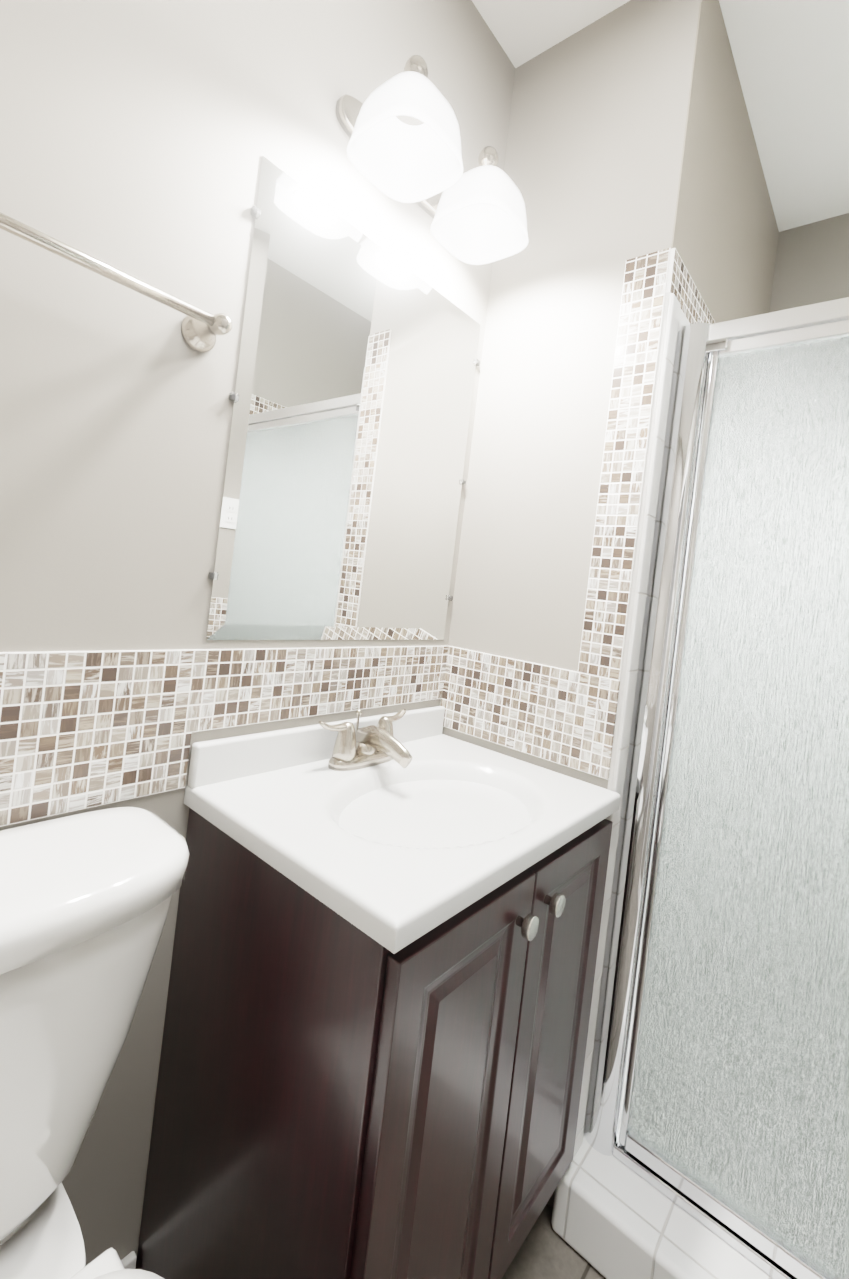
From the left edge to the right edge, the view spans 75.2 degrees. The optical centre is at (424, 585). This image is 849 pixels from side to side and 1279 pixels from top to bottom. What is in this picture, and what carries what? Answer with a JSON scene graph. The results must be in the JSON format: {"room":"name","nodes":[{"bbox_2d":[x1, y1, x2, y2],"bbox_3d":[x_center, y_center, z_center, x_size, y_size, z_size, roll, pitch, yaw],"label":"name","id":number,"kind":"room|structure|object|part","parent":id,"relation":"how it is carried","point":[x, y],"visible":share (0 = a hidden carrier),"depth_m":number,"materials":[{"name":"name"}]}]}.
{"room":"bathroom","nodes":[
{"label":"bathroom","id":0,"kind":"room"},
{"bbox_2d":[0,0,515,1268],"bbox_3d":[-0.478,-0.103,0.771,0.120,2.460,1.600,7,0,40],"label":"wall","id":1,"kind":"structure","parent":0,"point":[138,138],"depth_m":0.78,"materials":[{"name":"paint"}]},
{"bbox_2d":[0,649,200,826],"bbox_3d":[-0.604,0.178,0.564,0.005,0.215,0.763,7,0,40],"label":"tile backsplash","id":2,"kind":"structure","parent":1,"relation":"attached to","point":[80,730],"depth_m":0.74,"materials":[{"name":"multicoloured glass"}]},
{"bbox_2d":[0,212,231,351],"bbox_3d":[-0.498,-0.390,0.553,0.079,0.052,0.662,7,0,40],"label":"towel rail","id":3,"kind":"object","parent":1,"relation":"attached to","point":[201,329],"visible":1,"depth_m":0.69,"materials":[{"name":"silver metal"}]},
{"bbox_3d":[-0.303,-0.368,0.786,0.079,0.052,0.052,7,0,40],"label":"post","id":4,"kind":"part","parent":3,"relation":"part of","materials":[{"name":"silver metal"}]},
{"bbox_2d":[121,1251,136,1268],"bbox_3d":[-0.702,1.060,0.566,0.013,0.098,0.770,7,0,40],"label":"baseboard","id":5,"kind":"structure","parent":1,"relation":"attached to","point":[128,1261],"depth_m":0.85,"materials":[{"name":"white"}]},
{"bbox_2d":[187,706,444,789],"bbox_3d":[-0.160,0.302,1.092,0.020,0.071,0.628,7,0,40],"label":"backsplash","id":6,"kind":"structure","parent":1,"relation":"attached to","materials":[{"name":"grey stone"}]},
{"bbox_2d":[192,646,447,731],"bbox_3d":[-0.152,0.186,1.100,0.005,0.129,0.637,7,0,40],"label":"tile backsplash","id":7,"kind":"structure","parent":1,"relation":"attached to","point":[238,687],"depth_m":1.02,"materials":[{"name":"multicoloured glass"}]},
{"bbox_2d":[206,156,479,639],"bbox_3d":[-0.102,-0.271,1.092,0.009,0.762,0.624,7,0,40],"label":"mirror","id":8,"kind":"object","parent":1,"relation":"attached to","point":[350,397],"visible":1,"depth_m":1.02,"materials":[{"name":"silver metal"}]},
{"bbox_2d":[336,55,527,264],"bbox_3d":[0.039,-0.801,1.034,0.202,0.177,0.398,7,0,40],"label":"sconce","id":9,"kind":"object","parent":1,"relation":"attached to","point":[401,131],"visible":0.98,"depth_m":1.01,"materials":[{"name":"white glass"}]},
{"bbox_3d":[-0.027,-0.771,0.940,0.174,0.102,0.174,7,0,40],"label":"lamp shade","id":10,"kind":"part","parent":9,"relation":"part of","materials":[{"name":"white glass"}]},
{"bbox_3d":[0.117,-0.754,1.111,0.174,0.102,0.174,7,0,40],"label":"lamp shade","id":11,"kind":"part","parent":9,"relation":"part of","materials":[{"name":"white glass"}]},
{"bbox_2d":[502,1204,605,1278],"bbox_3d":[0.693,1.303,0.409,2.620,0.060,2.750,7,0,40],"label":"floor","id":12,"kind":"structure","parent":0,"point":[546,1251],"depth_m":1.00,"materials":[{"name":"tile"}]},
{"bbox_2d":[0,807,188,1278],"bbox_3d":[-0.330,0.728,0.385,0.716,0.844,0.464,7,0,40],"label":"toilet","id":13,"kind":"object","parent":12,"relation":"on","point":[85,898],"visible":1,"depth_m":0.58,"materials":[{"name":"white ceramic"}]},
{"bbox_3d":[-0.422,0.720,0.463,0.054,0.034,0.320,7,0,40],"label":"hinge plate","id":14,"kind":"part","parent":13,"relation":"part of","materials":[{"name":"white ceramic"}]},
{"bbox_3d":[-0.474,0.316,0.544,0.218,0.048,0.464,7,0,40],"label":"tank lid","id":15,"kind":"part","parent":13,"relation":"part of","materials":[{"name":"white ceramic"}]},
{"bbox_3d":[-0.244,0.724,0.313,0.494,0.030,0.394,7,0,40],"label":"seat lid","id":16,"kind":"part","parent":13,"relation":"part of","materials":[{"name":"white ceramic"}]},
{"bbox_2d":[136,706,619,1278],"bbox_3d":[-0.034,0.720,0.947,0.474,0.928,0.628,7,0,40],"label":"bathroom vanity","id":17,"kind":"object","parent":12,"relation":"on","point":[380,992],"visible":1,"depth_m":0.75,"materials":[{"name":"brown wood"}]},
{"bbox_2d":[318,708,412,771],"bbox_3d":[-0.080,0.295,1.031,0.150,0.095,0.228,7,0,40],"label":"faucet","id":18,"kind":"object","parent":17,"relation":"on","point":[373,747],"depth_m":1.02,"materials":[{"name":"silver metal"}]},
{"bbox_3d":[0.024,0.731,0.704,0.020,0.644,0.296,7,0,40],"label":"door","id":19,"kind":"part","parent":17,"relation":"part of","materials":[{"name":"brown wood"}]},
{"bbox_3d":[0.142,0.475,0.772,0.026,0.032,0.032,7,0,40],"label":"knob","id":20,"kind":"part","parent":17,"relation":"part of","materials":[{"name":"silver metal"}]},
{"bbox_3d":[0.216,0.753,0.934,0.020,0.644,0.296,7,0,40],"label":"door","id":21,"kind":"part","parent":17,"relation":"part of","materials":[{"name":"brown wood"}]},
{"bbox_3d":[0.196,0.481,0.836,0.026,0.032,0.032,7,0,40],"label":"knob","id":22,"kind":"part","parent":17,"relation":"part of","materials":[{"name":"silver metal"}]},
{"bbox_2d":[442,0,699,1207],"bbox_3d":[0.562,0.017,1.687,0.545,2.460,1.150,7,0,40],"label":"wall","id":23,"kind":"structure","parent":0,"point":[596,132],"depth_m":1.21,"materials":[{"name":"paint"}]},
{"bbox_2d":[440,646,619,779],"bbox_3d":[0.206,0.261,1.207,0.425,0.194,0.005,7,0,40],"label":"trim","id":24,"kind":"structure","parent":23,"relation":"attached to","point":[565,717],"depth_m":1.18,"materials":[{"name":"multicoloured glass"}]},
{"bbox_2d":[578,248,670,679],"bbox_3d":[0.395,-0.239,1.097,0.086,0.844,0.005,7,0,40],"label":"trim","id":25,"kind":"structure","parent":23,"relation":"attached to","point":[623,463],"depth_m":1.09,"materials":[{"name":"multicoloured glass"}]},
{"bbox_2d":[573,292,689,1157],"bbox_3d":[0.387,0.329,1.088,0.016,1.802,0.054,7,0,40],"label":"trim","id":26,"kind":"structure","parent":23,"relation":"attached to","point":[646,541],"depth_m":1.07,"materials":[{"name":"white tile"}]},
{"bbox_2d":[584,323,710,1155],"bbox_3d":[0.452,0.301,1.112,0.066,1.642,0.060,7,0,40],"label":"jamb","id":27,"kind":"object","parent":23,"relation":"attached to","point":[647,742],"visible":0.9,"depth_m":1.08,"materials":[{"name":"silver metal"}]},
{"bbox_2d":[551,1134,772,1278],"bbox_3d":[0.627,1.206,0.826,0.875,0.115,0.170,7,0,40],"label":"sill","id":28,"kind":"structure","parent":23,"relation":"attached to","point":[613,1217],"depth_m":0.98,"materials":[{"name":"tile"}]},
{"bbox_2d":[619,353,718,1146],"bbox_3d":[0.484,0.312,1.086,0.014,1.582,0.020,7,0,40],"label":"stile","id":29,"kind":"object","parent":23,"relation":"attached to","point":[671,726],"visible":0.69,"depth_m":1.08,"materials":[{"name":"silver metal"}]},
{"bbox_2d":[666,248,714,323],"bbox_3d":[0.780,-0.576,1.432,0.008,0.086,0.950,7,0,40],"label":"trim","id":30,"kind":"structure","parent":23,"relation":"attached to","point":[681,286],"depth_m":1.14,"materials":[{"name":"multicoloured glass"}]},
{"bbox_2d":[613,1140,795,1278],"bbox_3d":[0.661,1.142,0.858,0.739,0.020,0.036,7,0,40],"label":"sill","id":31,"kind":"structure","parent":23,"relation":"attached to","point":[739,1244],"depth_m":0.98,"materials":[{"name":"silver metal"}]},
{"bbox_2d":[705,337,728,354],"bbox_3d":[0.576,-0.466,1.083,0.042,0.024,0.040,7,0,40],"label":"bracket","id":32,"kind":"object","parent":23,"relation":"attached to","point":[717,345],"visible":0.58,"depth_m":1.07,"materials":[{"name":"silver metal"}]},
{"bbox_2d":[671,0,778,322],"bbox_3d":[0.817,-0.903,1.433,0.003,0.572,0.950,7,0,40],"label":"wall","id":33,"kind":"structure","parent":23,"relation":"attached to","point":[725,235],"depth_m":1.27,"materials":[{"name":"paint"}]},
{"bbox_2d":[628,335,848,1278],"bbox_3d":[0.751,0.340,0.858,0.695,1.535,0.004,7,0,40],"label":"glass","id":34,"kind":"object","parent":23,"relation":"attached to","point":[740,1098],"visible":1,"depth_m":0.98,"materials":[{"name":"white"}]},
{"bbox_2d":[625,1131,832,1278],"bbox_3d":[0.661,1.113,0.860,0.691,0.032,0.028,7,0,40],"label":"rail","id":35,"kind":"object","parent":34,"relation":"attached to","point":[792,1262],"visible":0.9,"depth_m":0.96,"materials":[{"name":"silver metal"}]},
{"bbox_2d":[708,297,848,340],"bbox_3d":[0.849,-0.461,0.855,0.739,0.035,0.036,7,0,40],"label":"header","id":36,"kind":"object","parent":23,"relation":"attached to","point":[832,311],"visible":0.73,"depth_m":1.00,"materials":[{"name":"white metal"}]},
{"bbox_2d":[719,320,848,355],"bbox_3d":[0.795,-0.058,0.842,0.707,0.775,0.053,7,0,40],"label":"rail","id":37,"kind":"object","parent":23,"relation":"attached to","point":[804,334],"visible":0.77,"depth_m":1.00,"materials":[{"name":"white metal"}]},
{"bbox_2d":[472,0,848,231],"bbox_3d":[0.986,-1.200,0.406,2.620,0.060,2.750,7,0,40],"label":"ceiling","id":38,"kind":"structure","parent":0,"point":[791,58],"depth_m":1.28,"materials":[{"name":"paint"}]},
{"bbox_2d":[770,213,848,311],"bbox_3d":[1.406,0.116,1.594,0.875,2.460,0.200,7,0,40],"label":"wall","id":39,"kind":"structure","parent":0,"point":[812,264],"depth_m":1.73,"materials":[{"name":"paint"}]}
]}

